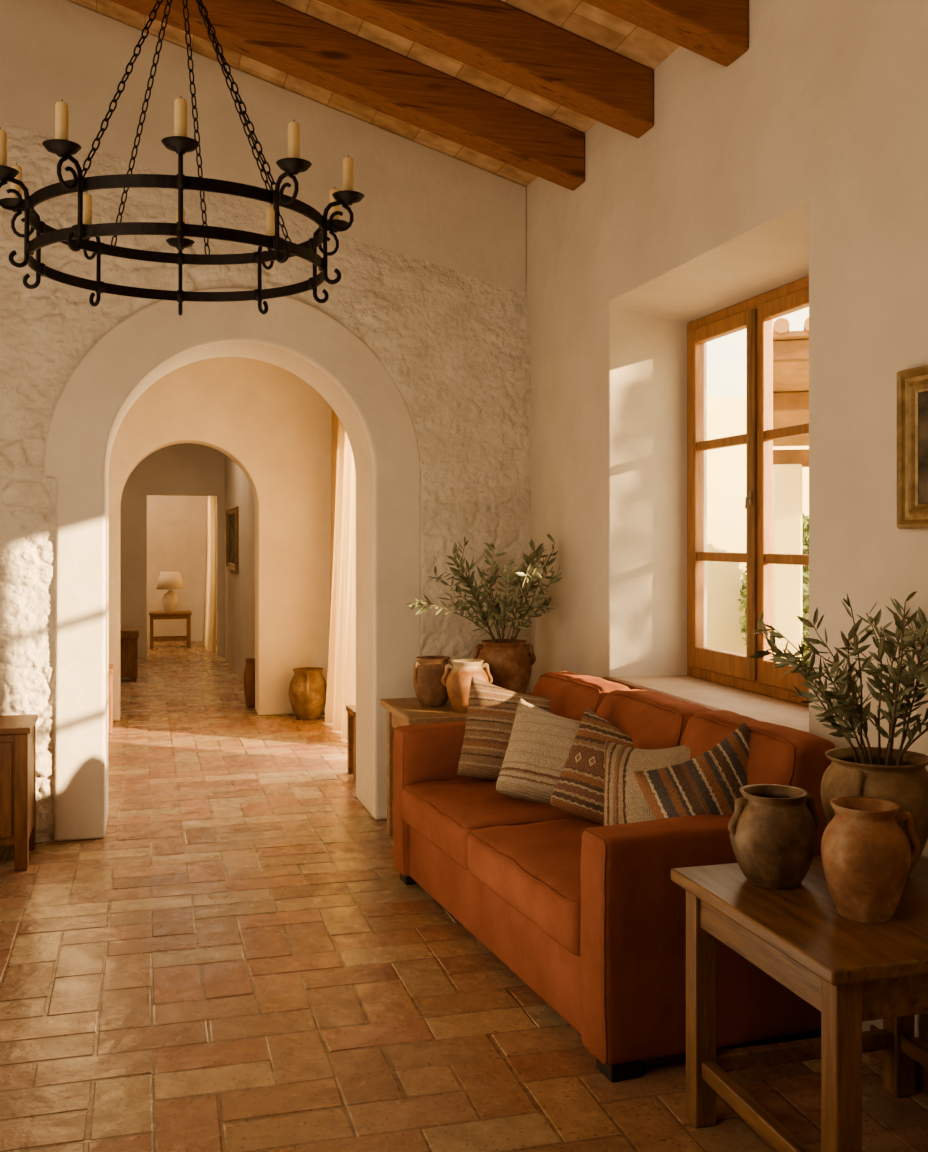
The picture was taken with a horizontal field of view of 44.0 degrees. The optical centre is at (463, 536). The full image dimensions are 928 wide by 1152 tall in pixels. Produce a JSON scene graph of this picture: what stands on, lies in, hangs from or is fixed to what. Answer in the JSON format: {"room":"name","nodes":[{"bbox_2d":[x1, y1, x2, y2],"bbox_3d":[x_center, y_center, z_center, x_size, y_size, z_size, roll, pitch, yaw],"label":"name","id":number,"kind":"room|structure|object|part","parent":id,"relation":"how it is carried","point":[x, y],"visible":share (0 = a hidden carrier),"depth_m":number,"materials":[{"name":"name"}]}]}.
{"room":"traditional dwelling","nodes":[
{"label":"traditional dwelling","id":0,"kind":"room"},
{"bbox_2d":[121,443,224,657],"bbox_3d":[-4.249,-0.150,14.751,2.900,3.400,0.200,0,0,-16],"label":"wall","id":1,"kind":"structure","parent":0,"point":[183,469],"depth_m":14.73,"materials":[{"name":"grey paint"}]},
{"bbox_2d":[147,495,216,641],"bbox_3d":[-4.878,-0.125,17.015,2.900,3.450,0.200,0,0,-16],"label":"wall","id":2,"kind":"structure","parent":0,"point":[176,525],"depth_m":17.08,"materials":[{"name":"paint"}]},
{"bbox_2d":[108,357,331,721],"bbox_3d":[-2.568,-0.150,9.909,3.550,3.400,0.330,0,0,-16],"label":"wall","id":3,"kind":"structure","parent":0,"point":[273,424],"depth_m":9.98,"materials":[{"name":"paint"}]},
{"bbox_2d":[225,455,254,683],"bbox_3d":[-2.321,-0.125,12.665,0.300,3.450,4.850,0,0,-16],"label":"wall","id":4,"kind":"structure","parent":0,"point":[239,585],"depth_m":12.37,"materials":[{"name":"grey paint"}]},
{"bbox_2d":[226,506,238,570],"bbox_3d":[-2.718,0.020,13.463,0.038,0.720,1.500,0,0,-16],"label":"framed painting","id":5,"kind":"object","parent":4,"relation":"attached to","point":[232,514],"visible":1,"depth_m":13.47,"materials":[{"name":"brown wood"}]},
{"bbox_2d":[0,0,530,842],"bbox_3d":[-2.160,-1.008,6.120,5.110,5.115,0.611,0,0,-16],"label":"wall","id":6,"kind":"structure","parent":0,"point":[420,348],"depth_m":6.14,"materials":[{"name":"paint"}]},
{"bbox_2d":[69,0,679,186],"bbox_3d":[-1.143,-2.865,2.267,5.410,1.770,8.580,0,0,-16],"label":"ceiling","id":7,"kind":"structure","parent":0,"point":[580,18],"depth_m":5.50,"materials":[{"name":"brown wood"}]},
{"bbox_2d":[109,0,584,190],"bbox_3d":[-1.879,-2.665,5.107,5.110,1.800,0.170,0,0,-16],"label":"ceiling beam","id":8,"kind":"structure","parent":7,"relation":"attached to","point":[274,34],"depth_m":5.46,"materials":[{"name":"brown wood"}]},
{"bbox_2d":[318,0,653,137],"bbox_3d":[-1.665,-2.665,4.335,5.110,1.800,0.170,0,0,-16],"label":"ceiling beam","id":9,"kind":"structure","parent":7,"relation":"attached to","point":[498,39],"depth_m":4.80,"materials":[{"name":"brown wood"}]},
{"bbox_2d":[581,0,747,65],"bbox_3d":[-1.450,-2.665,3.560,5.110,1.800,0.170,0,0,-16],"label":"ceiling beam","id":10,"kind":"structure","parent":7,"relation":"attached to","point":[715,30],"depth_m":4.14,"materials":[{"name":"brown wood"}]},
{"bbox_2d":[0,0,363,315],"bbox_3d":[-0.915,-1.592,3.710,1.198,1.567,1.144,0,0,40],"label":"chandelier","id":11,"kind":"object","parent":10,"relation":"hanging from","point":[77,237],"visible":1,"depth_m":3.52,"materials":[{"name":"metal"}]},
{"bbox_2d":[0,127,6,165],"bbox_3d":[-1.380,-1.153,3.421,0.036,0.134,0.036,0,0,-16],"label":"candle","id":12,"kind":"object","parent":11,"relation":"on","point":[3,135],"visible":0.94,"depth_m":3.41,"materials":[{"name":"wax"}]},
{"bbox_2d":[10,163,21,197],"bbox_3d":[-1.461,-1.153,3.749,0.036,0.134,0.036,0,0,-16],"label":"candle","id":13,"kind":"object","parent":11,"relation":"on","point":[17,167],"visible":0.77,"depth_m":3.73,"materials":[{"name":"wax"}]},
{"bbox_3d":[-1.348,-0.943,3.441,0.110,0.269,0.022,0,0,-32],"label":"arm","id":14,"kind":"part","parent":11,"relation":"part of","materials":[{"name":"metal"}]},
{"bbox_3d":[-1.423,-0.943,3.747,0.110,0.269,0.022,0,0,4],"label":"arm","id":15,"kind":"part","parent":11,"relation":"part of","materials":[{"name":"metal"}]},
{"bbox_2d":[55,99,68,139],"bbox_3d":[-1.121,-1.153,3.204,0.036,0.134,0.036,0,0,-16],"label":"candle","id":16,"kind":"object","parent":11,"relation":"on","point":[61,108],"visible":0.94,"depth_m":3.19,"materials":[{"name":"wax"}]},
{"bbox_3d":[-1.107,-0.943,3.239,0.022,0.269,0.110,0,0,22],"label":"arm","id":17,"kind":"part","parent":11,"relation":"part of","materials":[{"name":"metal"}]},
{"bbox_2d":[83,194,91,224],"bbox_3d":[-1.334,-1.153,4.063,0.036,0.134,0.036,0,0,-16],"label":"candle","id":18,"kind":"object","parent":11,"relation":"on","point":[87,198],"visible":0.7,"depth_m":4.05,"materials":[{"name":"wax"}]},
{"bbox_3d":[-1.305,-0.943,4.038,0.110,0.269,0.022,0,0,40],"label":"arm","id":19,"kind":"part","parent":11,"relation":"part of","materials":[{"name":"metal"}]},
{"bbox_3d":[-1.010,-1.436,3.490,0.024,0.840,0.454,0,0,23],"label":"chain","id":20,"kind":"part","parent":11,"relation":"part of","materials":[{"name":"metal"}]},
{"bbox_3d":[-1.083,-1.436,3.885,0.023,0.840,0.453,0,0,-44],"label":"chain","id":21,"kind":"part","parent":11,"relation":"part of","materials":[{"name":"metal"}]},
{"bbox_2d":[175,208,184,237],"bbox_3d":[-1.047,-1.153,4.241,0.036,0.134,0.036,0,0,-16],"label":"candle","id":22,"kind":"object","parent":11,"relation":"on","point":[176,216],"visible":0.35,"depth_m":4.23,"materials":[{"name":"wax"}]},
{"bbox_2d":[174,96,186,136],"bbox_3d":[-0.784,-1.153,3.179,0.036,0.134,0.036,0,0,-16],"label":"candle","id":23,"kind":"object","parent":11,"relation":"on","point":[180,104],"visible":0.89,"depth_m":3.16,"materials":[{"name":"wax"}]},
{"bbox_3d":[-1.038,-0.943,4.205,0.022,0.269,0.110,0,0,-14],"label":"arm","id":24,"kind":"part","parent":11,"relation":"part of","materials":[{"name":"metal"}]},
{"bbox_3d":[-0.793,-0.943,3.216,0.022,0.269,0.110,0,0,-14],"label":"arm","id":25,"kind":"part","parent":11,"relation":"part of","materials":[{"name":"metal"}]},
{"bbox_3d":[-0.924,-1.436,3.950,0.022,0.840,0.453,0,0,-2],"label":"chain","id":26,"kind":"part","parent":11,"relation":"part of","materials":[{"name":"metal"}]},
{"bbox_3d":[-0.728,-1.436,3.558,0.453,0.840,0.024,0,0,39],"label":"chain","id":27,"kind":"part","parent":11,"relation":"part of","materials":[{"name":"metal"}]},
{"bbox_3d":[-0.757,-1.436,3.893,0.381,0.840,0.255,0,0,-16],"label":"chain","id":28,"kind":"part","parent":11,"relation":"part of","materials":[{"name":"metal"}]},
{"bbox_3d":[-0.724,-0.943,4.182,0.022,0.269,0.110,0,0,22],"label":"arm","id":29,"kind":"part","parent":11,"relation":"part of","materials":[{"name":"metal"}]},
{"bbox_2d":[266,205,274,235],"bbox_3d":[-0.710,-1.153,4.217,0.036,0.134,0.036,0,0,-16],"label":"candle","id":30,"kind":"object","parent":11,"relation":"on","point":[270,213],"visible":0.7,"depth_m":4.20,"materials":[{"name":"wax"}]},
{"bbox_3d":[-0.526,-0.943,3.382,0.110,0.269,0.022,0,0,40],"label":"arm","id":31,"kind":"part","parent":11,"relation":"part of","materials":[{"name":"metal"}]},
{"bbox_2d":[288,119,299,157],"bbox_3d":[-0.497,-1.153,3.358,0.036,0.134,0.036,0,0,-16],"label":"candle","id":32,"kind":"object","parent":11,"relation":"on","point":[293,126],"visible":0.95,"depth_m":3.34,"materials":[{"name":"wax"}]},
{"bbox_3d":[-0.483,-0.943,3.979,0.110,0.269,0.022,0,0,-32],"label":"arm","id":33,"kind":"part","parent":11,"relation":"part of","materials":[{"name":"metal"}]},
{"bbox_2d":[329,186,338,219],"bbox_3d":[-0.451,-1.153,3.999,0.036,0.134,0.036,0,0,-16],"label":"candle","id":34,"kind":"object","parent":11,"relation":"on","point":[332,190],"visible":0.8,"depth_m":3.98,"materials":[{"name":"wax"}]},
{"bbox_3d":[-0.408,-0.943,3.674,0.110,0.269,0.022,0,0,4],"label":"arm","id":35,"kind":"part","parent":11,"relation":"part of","materials":[{"name":"metal"}]},
{"bbox_2d":[343,155,353,190],"bbox_3d":[-0.370,-1.153,3.671,0.036,0.134,0.036,0,0,-16],"label":"candle","id":36,"kind":"object","parent":11,"relation":"on","point":[348,162],"visible":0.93,"depth_m":3.66,"materials":[{"name":"wax"}]},
{"bbox_2d":[0,640,927,1151],"bbox_3d":[-2.559,1.600,7.742,5.210,0.100,19.490,0,0,-16],"label":"floor","id":37,"kind":"structure","parent":0,"point":[242,960],"depth_m":3.91,"materials":[{"name":"tile"}]},
{"bbox_2d":[0,714,37,870],"bbox_3d":[-2.612,1.218,5.373,1.130,0.665,0.459,0,0,-16],"label":"base cabinet","id":38,"kind":"object","parent":37,"relation":"on","point":[17,732],"visible":1,"depth_m":5.33,"materials":[{"name":"brown wood"}]},
{"bbox_3d":[-2.323,1.170,5.257,0.475,0.440,0.016,0,0,-16],"label":"door","id":39,"kind":"part","parent":38,"relation":"part of","materials":[{"name":"brown wood"}]},
{"bbox_3d":[-2.064,1.233,5.362,0.059,0.634,0.063,0,0,-16],"label":"leg","id":40,"kind":"part","parent":38,"relation":"part of","materials":[{"name":"brown wood"}]},
{"bbox_3d":[-2.160,1.233,5.708,0.059,0.634,0.055,0,0,-16],"label":"leg","id":41,"kind":"part","parent":38,"relation":"part of","materials":[{"name":"brown wood"}]},
{"bbox_2d":[108,664,113,733],"bbox_3d":[-2.997,1.295,9.183,0.375,0.510,0.400,0,0,-16],"label":"stool","id":42,"kind":"object","parent":37,"relation":"on","point":[110,666],"visible":0.26,"depth_m":9.05,"materials":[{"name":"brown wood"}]},
{"bbox_3d":[-2.803,1.312,9.063,0.045,0.475,0.045,0,0,-16],"label":"leg","id":43,"kind":"part","parent":42,"relation":"part of","materials":[{"name":"brown wood"}]},
{"bbox_3d":[-2.997,1.058,9.183,0.375,0.035,0.400,0,0,-16],"label":"seat","id":44,"kind":"part","parent":42,"relation":"part of","materials":[{"name":"brown wood"}]},
{"bbox_3d":[-2.893,1.312,9.386,0.045,0.475,0.045,0,0,-16],"label":"leg","id":45,"kind":"part","parent":42,"relation":"part of","materials":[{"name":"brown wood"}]},
{"bbox_2d":[121,627,138,681],"bbox_3d":[-3.794,1.270,12.438,0.530,0.560,0.430,0,0,-16],"label":"storage chest","id":46,"kind":"object","parent":37,"relation":"on","point":[129,635],"visible":0.44,"depth_m":12.29,"materials":[{"name":"brown wood"}]},
{"bbox_3d":[-3.794,1.040,12.438,0.530,0.100,0.430,0,0,-16],"label":"lid","id":47,"kind":"part","parent":46,"relation":"part of","materials":[{"name":"brown wood"}]},
{"bbox_2d":[149,611,191,648],"bbox_3d":[-4.125,1.300,16.135,0.580,0.500,0.400,0,0,-16],"label":"table","id":48,"kind":"object","parent":37,"relation":"on","point":[154,615],"visible":1,"depth_m":15.98,"materials":[{"name":"brown wood"}]},
{"bbox_3d":[-4.325,1.317,15.911,0.045,0.466,0.045,0,0,-16],"label":"leg","id":49,"kind":"part","parent":48,"relation":"part of","materials":[{"name":"brown wood"}]},
{"bbox_2d":[156,572,183,611],"bbox_3d":[-4.125,0.770,16.135,0.380,0.560,0.380,0,0,-16],"label":"table lamp","id":50,"kind":"object","parent":48,"relation":"on","point":[170,581],"visible":1,"depth_m":16.03,"materials":[{"name":"beige ceramic"}]},
{"bbox_3d":[-4.125,0.610,16.135,0.380,0.240,0.380,0,0,-16],"label":"lamp shade","id":51,"kind":"part","parent":50,"relation":"part of","materials":[{"name":"beige fabric"}]},
{"bbox_3d":[-3.838,1.317,16.046,0.045,0.466,0.045,0,0,-16],"label":"leg","id":52,"kind":"part","parent":48,"relation":"part of","materials":[{"name":"brown wood"}]},
{"bbox_2d":[244,658,254,707],"bbox_3d":[-1.944,1.330,10.482,0.131,0.440,0.132,0,0,-16],"label":"floor vase","id":53,"kind":"object","parent":37,"relation":"on","point":[249,672],"visible":0.77,"depth_m":10.43,"materials":[{"name":"brown ceramic"}]},
{"bbox_2d":[289,667,326,719],"bbox_3d":[-1.335,1.340,9.841,0.329,0.420,0.330,0,0,28],"label":"jar","id":54,"kind":"object","parent":37,"relation":"on","point":[308,686],"visible":1,"depth_m":9.72,"materials":[{"name":"ceramic"}]},
{"bbox_3d":[-1.321,1.235,9.692,0.025,0.140,0.075,0,0,-5],"label":"handle","id":55,"kind":"part","parent":54,"relation":"part of","materials":[{"name":"ceramic"}]},
{"bbox_2d":[346,705,355,779],"bbox_3d":[-0.586,1.330,7.486,0.325,0.440,0.300,0,0,-16],"label":"stool","id":56,"kind":"object","parent":37,"relation":"on","point":[351,709],"visible":0.38,"depth_m":7.54,"materials":[{"name":"brown wood"}]},
{"bbox_3d":[-0.742,1.347,7.564,0.045,0.405,0.045,0,0,-16],"label":"leg","id":57,"kind":"part","parent":56,"relation":"part of","materials":[{"name":"brown wood"}]},
{"bbox_3d":[-0.586,1.127,7.486,0.325,0.035,0.300,0,0,-16],"label":"seat","id":58,"kind":"part","parent":56,"relation":"part of","materials":[{"name":"brown wood"}]},
{"bbox_3d":[-0.679,1.347,7.338,0.045,0.405,0.045,0,0,-16],"label":"leg","id":59,"kind":"part","parent":56,"relation":"part of","materials":[{"name":"brown wood"}]},
{"bbox_2d":[380,693,530,834],"bbox_3d":[0.073,1.200,5.832,0.880,0.700,0.680,0,0,-16],"label":"side table","id":60,"kind":"object","parent":37,"relation":"on","point":[400,711],"visible":0.26,"depth_m":5.80,"materials":[{"name":"brown wood"}]},
{"bbox_3d":[-0.367,1.217,5.999,0.062,0.666,0.062,0,0,-16],"label":"leg","id":61,"kind":"part","parent":60,"relation":"part of","materials":[{"name":"brown wood"}]},
{"bbox_2d":[412,656,452,705],"bbox_3d":[-0.161,0.730,5.819,0.223,0.240,0.204,0,0,-16],"label":"jug","id":62,"kind":"object","parent":60,"relation":"on","point":[428,671],"visible":0.87,"depth_m":5.74,"materials":[{"name":"brown ceramic"}]},
{"bbox_3d":[-0.237,0.679,5.763,0.049,0.113,0.020,0,0,-35],"label":"handle","id":63,"kind":"part","parent":62,"relation":"part of","materials":[{"name":"brown ceramic"}]},
{"bbox_2d":[441,659,492,711],"bbox_3d":[0.015,0.728,5.630,0.210,0.245,0.212,0,0,44],"label":"jug","id":64,"kind":"object","parent":60,"relation":"on","point":[457,683],"visible":0.88,"depth_m":5.56,"materials":[{"name":"beige ceramic"}]},
{"bbox_3d":[-0.079,0.676,5.620,0.065,0.116,0.021,0,0,-5],"label":"handle","id":65,"kind":"part","parent":64,"relation":"part of","materials":[{"name":"ceramic"}]},
{"bbox_3d":[0.110,0.676,5.638,0.065,0.116,0.021,0,0,-5],"label":"handle","id":66,"kind":"part","parent":64,"relation":"part of","materials":[{"name":"ceramic"}]},
{"bbox_2d":[473,639,535,693],"bbox_3d":[0.206,0.693,5.910,0.278,0.315,0.278,0,0,-35],"label":"clay vase","id":67,"kind":"object","parent":60,"relation":"on","point":[510,664],"visible":0.75,"depth_m":5.80,"materials":[{"name":"red ceramic"}]},
{"bbox_3d":[0.076,0.606,5.909,0.065,0.114,0.025,0,0,0],"label":"handle","id":68,"kind":"part","parent":67,"relation":"part of","materials":[{"name":"red ceramic"}]},
{"bbox_2d":[406,533,562,642],"bbox_3d":[0.146,0.318,5.908,0.753,0.676,0.949,0,0,9],"label":"branches","id":69,"kind":"object","parent":67,"relation":"in","point":[508,605],"visible":0.98,"depth_m":5.86,"materials":[{"name":"green plant"}]},
{"bbox_3d":[0.338,0.606,5.912,0.065,0.114,0.025,0,0,0],"label":"handle","id":70,"kind":"part","parent":67,"relation":"part of","materials":[{"name":"red ceramic"}]},
{"bbox_2d":[393,671,834,1081],"bbox_3d":[0.402,1.078,4.353,0.832,0.944,2.121,0,0,-20],"label":"sofa","id":71,"kind":"object","parent":37,"relation":"on","point":[591,917],"visible":0.74,"depth_m":3.56,"materials":[{"name":"fabric"}]},
{"bbox_3d":[0.063,1.176,5.264,0.776,0.656,0.176,0,0,-20],"label":"arm","id":72,"kind":"part","parent":71,"relation":"part of","materials":[{"name":"fabric"}]},
{"bbox_2d":[402,778,575,869],"bbox_3d":[0.189,1.160,4.788,0.731,0.201,0.821,0,0,-20],"label":"seat cushion","id":73,"kind":"object","parent":71,"relation":"on","point":[443,812],"depth_m":4.60,"materials":[{"name":"fabric"}]},
{"bbox_2d":[458,676,550,780],"bbox_3d":[0.292,0.867,5.008,0.634,0.500,0.288,0,0,4],"label":"throw pillow","id":74,"kind":"object","parent":71,"relation":"on","point":[491,712],"visible":0.44,"depth_m":4.93,"materials":[{"name":"fabric"}]},
{"bbox_2d":[467,818,602,954],"bbox_3d":[0.495,1.161,3.952,0.731,0.203,0.950,0,0,-20],"label":"seat cushion","id":75,"kind":"object","parent":71,"relation":"on","point":[532,867],"depth_m":3.85,"materials":[{"name":"fabric"}]},
{"bbox_2d":[496,699,580,803],"bbox_3d":[0.406,0.900,4.671,0.520,0.447,0.314,0,0,17],"label":"throw pillow","id":76,"kind":"object","parent":71,"relation":"on","point":[541,741],"visible":0.55,"depth_m":4.59,"materials":[{"name":"beige fabric"}]},
{"bbox_2d":[531,671,629,720],"bbox_3d":[0.451,0.843,4.977,0.309,0.472,0.651,0,0,-20],"label":"cushion","id":77,"kind":"object","parent":71,"relation":"on","point":[569,693],"depth_m":4.87,"materials":[{"name":"fabric"}]},
{"bbox_2d":[550,708,632,825],"bbox_3d":[0.587,0.891,4.297,0.503,0.461,0.301,0,0,22],"label":"throw pillow","id":78,"kind":"object","parent":71,"relation":"on","point":[578,792],"visible":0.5,"depth_m":4.25,"materials":[{"name":"fabric"}]},
{"bbox_2d":[604,741,690,825],"bbox_3d":[0.674,0.899,3.967,0.410,0.434,0.306,0,0,16],"label":"throw pillow","id":79,"kind":"object","parent":71,"relation":"on","point":[625,802],"visible":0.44,"depth_m":3.92,"materials":[{"name":"beige fabric"}]},
{"bbox_2d":[596,689,711,749],"bbox_3d":[0.675,0.843,4.365,0.311,0.473,0.650,0,0,-20],"label":"cushion","id":80,"kind":"object","parent":71,"relation":"on","point":[652,720],"depth_m":4.27,"materials":[{"name":"fabric"}]},
{"bbox_2d":[634,722,749,818],"bbox_3d":[0.804,0.850,3.654,0.515,0.494,0.310,0,0,6],"label":"throw pillow","id":81,"kind":"object","parent":71,"relation":"on","point":[709,783],"visible":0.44,"depth_m":3.60,"materials":[{"name":"fabric"}]},
{"bbox_3d":[0.729,1.176,3.447,0.776,0.656,0.176,0,0,-20],"label":"arm","id":82,"kind":"part","parent":71,"relation":"part of","materials":[{"name":"fabric"}]},
{"bbox_2d":[680,710,834,855],"bbox_3d":[0.898,0.844,3.752,0.309,0.471,0.652,0,0,-20],"label":"cushion","id":83,"kind":"object","parent":71,"relation":"on","point":[778,754],"depth_m":3.55,"materials":[{"name":"fabric"}]},
{"bbox_2d":[671,856,927,1151],"bbox_3d":[1.007,1.220,2.822,0.730,0.660,0.760,0,0,-16],"label":"side table","id":84,"kind":"object","parent":37,"relation":"on","point":[853,973],"visible":0.8,"depth_m":2.72,"materials":[{"name":"brown wood"}]},
{"bbox_3d":[0.629,1.237,3.048,0.062,0.626,0.062,0,0,-16],"label":"leg","id":85,"kind":"part","parent":84,"relation":"part of","materials":[{"name":"brown wood"}]},
{"bbox_2d":[728,784,819,889],"bbox_3d":[0.797,0.772,2.962,0.217,0.235,0.217,0,0,26],"label":"clay jar","id":86,"kind":"object","parent":84,"relation":"on","point":[772,829],"visible":1,"depth_m":2.89,"materials":[{"name":"brown ceramic"}]},
{"bbox_3d":[0.703,0.717,2.943,0.054,0.100,0.021,0,0,-10],"label":"handle","id":87,"kind":"part","parent":86,"relation":"part of","materials":[{"name":"ceramic"}]},
{"bbox_3d":[0.896,0.717,2.979,0.059,0.101,0.022,0,0,-10],"label":"handle","id":88,"kind":"part","parent":86,"relation":"part of","materials":[{"name":"ceramic"}]},
{"bbox_3d":[0.799,1.237,2.433,0.062,0.626,0.062,0,0,-16],"label":"leg","id":89,"kind":"part","parent":84,"relation":"part of","materials":[{"name":"brown wood"}]},
{"bbox_2d":[821,796,919,922],"bbox_3d":[0.946,0.759,2.705,0.201,0.262,0.202,0,0,-33],"label":"jug","id":90,"kind":"object","parent":84,"relation":"on","point":[867,857],"visible":1,"depth_m":2.64,"materials":[{"name":"ceramic"}]},
{"bbox_3d":[1.036,0.705,2.698,0.066,0.122,0.020,0,0,5],"label":"handle","id":91,"kind":"part","parent":90,"relation":"part of","materials":[{"name":"ceramic"}]},
{"bbox_2d":[821,747,927,876],"bbox_3d":[1.096,0.735,3.042,0.288,0.310,0.291,0,0,5],"label":"clay vase","id":92,"kind":"object","parent":84,"relation":"on","point":[906,785],"visible":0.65,"depth_m":2.94,"materials":[{"name":"brown ceramic"}]},
{"bbox_2d":[749,591,927,765],"bbox_3d":[1.039,0.420,3.052,0.559,0.560,0.731,0,0,-16],"label":"branches","id":93,"kind":"object","parent":92,"relation":"in","point":[855,716],"visible":0.98,"depth_m":3.01,"materials":[{"name":"green plant"}]},
{"bbox_3d":[1.007,0.653,2.936,0.025,0.118,0.059,0,0,40],"label":"handle","id":94,"kind":"part","parent":92,"relation":"part of","materials":[{"name":"brown ceramic"}]},
{"bbox_3d":[1.215,1.237,3.211,0.062,0.626,0.062,0,0,-16],"label":"leg","id":95,"kind":"part","parent":84,"relation":"part of","materials":[{"name":"brown wood"}]},
{"bbox_2d":[526,0,927,1044],"bbox_3d":[1.581,-0.235,3.127,0.500,3.670,8.380,0,0,-16],"label":"wall","id":96,"kind":"structure","parent":0,"point":[805,154],"depth_m":4.36,"materials":[{"name":"paint"}]},
{"bbox_2d":[603,276,808,731],"bbox_3d":[1.115,-0.142,4.668,0.475,1.765,1.731,0,0,-16],"label":"window","id":97,"kind":"structure","parent":96,"relation":"in","point":[718,672],"depth_m":4.87,"materials":[{"name":"brown wood"}]},
{"bbox_3d":[1.104,0.680,4.665,0.373,0.039,1.671,0,0,-16],"label":"sill","id":98,"kind":"part","parent":97,"relation":"part of","materials":[{"name":"paint"}]},
{"bbox_3d":[1.283,-0.180,4.839,0.060,1.690,1.400,0,0,-16],"label":"frame","id":99,"kind":"part","parent":97,"relation":"part of","materials":[{"name":"brown wood"}]},
{"bbox_3d":[1.202,-0.157,4.860,0.029,0.075,0.016,0,0,-16],"label":"handle","id":100,"kind":"part","parent":97,"relation":"part of","materials":[{"name":"metal"}]},
{"bbox_2d":[870,1025,927,1093],"bbox_3d":[1.839,1.508,1.237,0.014,0.085,4.600,0,0,-16],"label":"baseboard","id":101,"kind":"structure","parent":96,"relation":"attached to","point":[921,1072],"depth_m":3.23,"materials":[{"name":"tile"}]},
{"bbox_2d":[897,365,927,528],"bbox_3d":[1.320,-0.250,3.064,0.038,0.455,0.500,0,0,-16],"label":"framed painting","id":102,"kind":"object","parent":96,"relation":"attached to","point":[912,384],"visible":1,"depth_m":3.25},
{"bbox_3d":[-3.313,-0.125,16.334,0.250,3.450,2.350,0,0,-16],"label":"wall","id":103,"kind":"structure","parent":0,"visible":0},
{"bbox_3d":[-3.461,-0.825,16.059,0.182,0.060,1.484,0,0,-16],"label":"curtain rod","id":104,"kind":"object","parent":103,"relation":"attached to","visible":0},
{"bbox_2d":[203,496,215,651],"bbox_3d":[-3.542,0.365,16.001,0.122,2.350,1.389,0,0,-16],"label":"curtain","id":105,"kind":"object","parent":104,"relation":"hanging from","point":[209,632],"visible":0.84,"depth_m":15.57,"materials":[{"name":"beige fabric"}]},
{"bbox_3d":[-0.518,-0.125,8.600,0.300,3.450,3.290,0,0,-16],"label":"wall","id":106,"kind":"structure","parent":0,"visible":0},
{"bbox_3d":[-0.736,-1.365,8.643,0.097,0.060,2.734,0,0,-16],"label":"curtain rod","id":107,"kind":"object","parent":106,"relation":"attached to","visible":0},
{"bbox_2d":[325,409,355,739],"bbox_3d":[-0.944,0.095,9.129,0.184,2.890,1.463,0,0,-16],"label":"curtain","id":108,"kind":"object","parent":107,"relation":"hanging from","point":[341,670],"visible":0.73,"depth_m":9.17,"materials":[{"name":"beige fabric"}]},
{"label":"outside","id":109,"kind":"structure","parent":0,"visible":0},
{"bbox_3d":[17.187,1.760,17.742,37.390,0.180,65.000,0,0,-16],"label":"ground","id":110,"kind":"structure","parent":109,"visible":0},
{"bbox_2d":[707,396,808,654],"bbox_3d":[5.370,0.010,14.307,10.000,3.320,0.300,0,0,-16],"label":"wall","id":111,"kind":"structure","parent":110,"relation":"on","point":[726,416],"depth_m":13.52,"materials":[{"name":"white paint"}]},
{"bbox_2d":[737,512,808,664],"bbox_3d":[3.713,0.668,12.871,1.330,2.010,1.317,0,0,-16],"label":"shrub","id":112,"kind":"object","parent":110,"relation":"on","point":[805,520],"visible":0.06,"depth_m":12.57,"materials":[{"name":"green plant"}]},
{"bbox_2d":[773,317,808,659],"bbox_3d":[4.676,0.017,9.508,4.200,3.307,3.012,0,0,14],"label":"exterior view","id":113,"kind":"object","parent":110,"relation":"on","point":[790,348],"visible":0.27,"depth_m":10.83,"materials":[{"name":"brown wood"}]}
]}

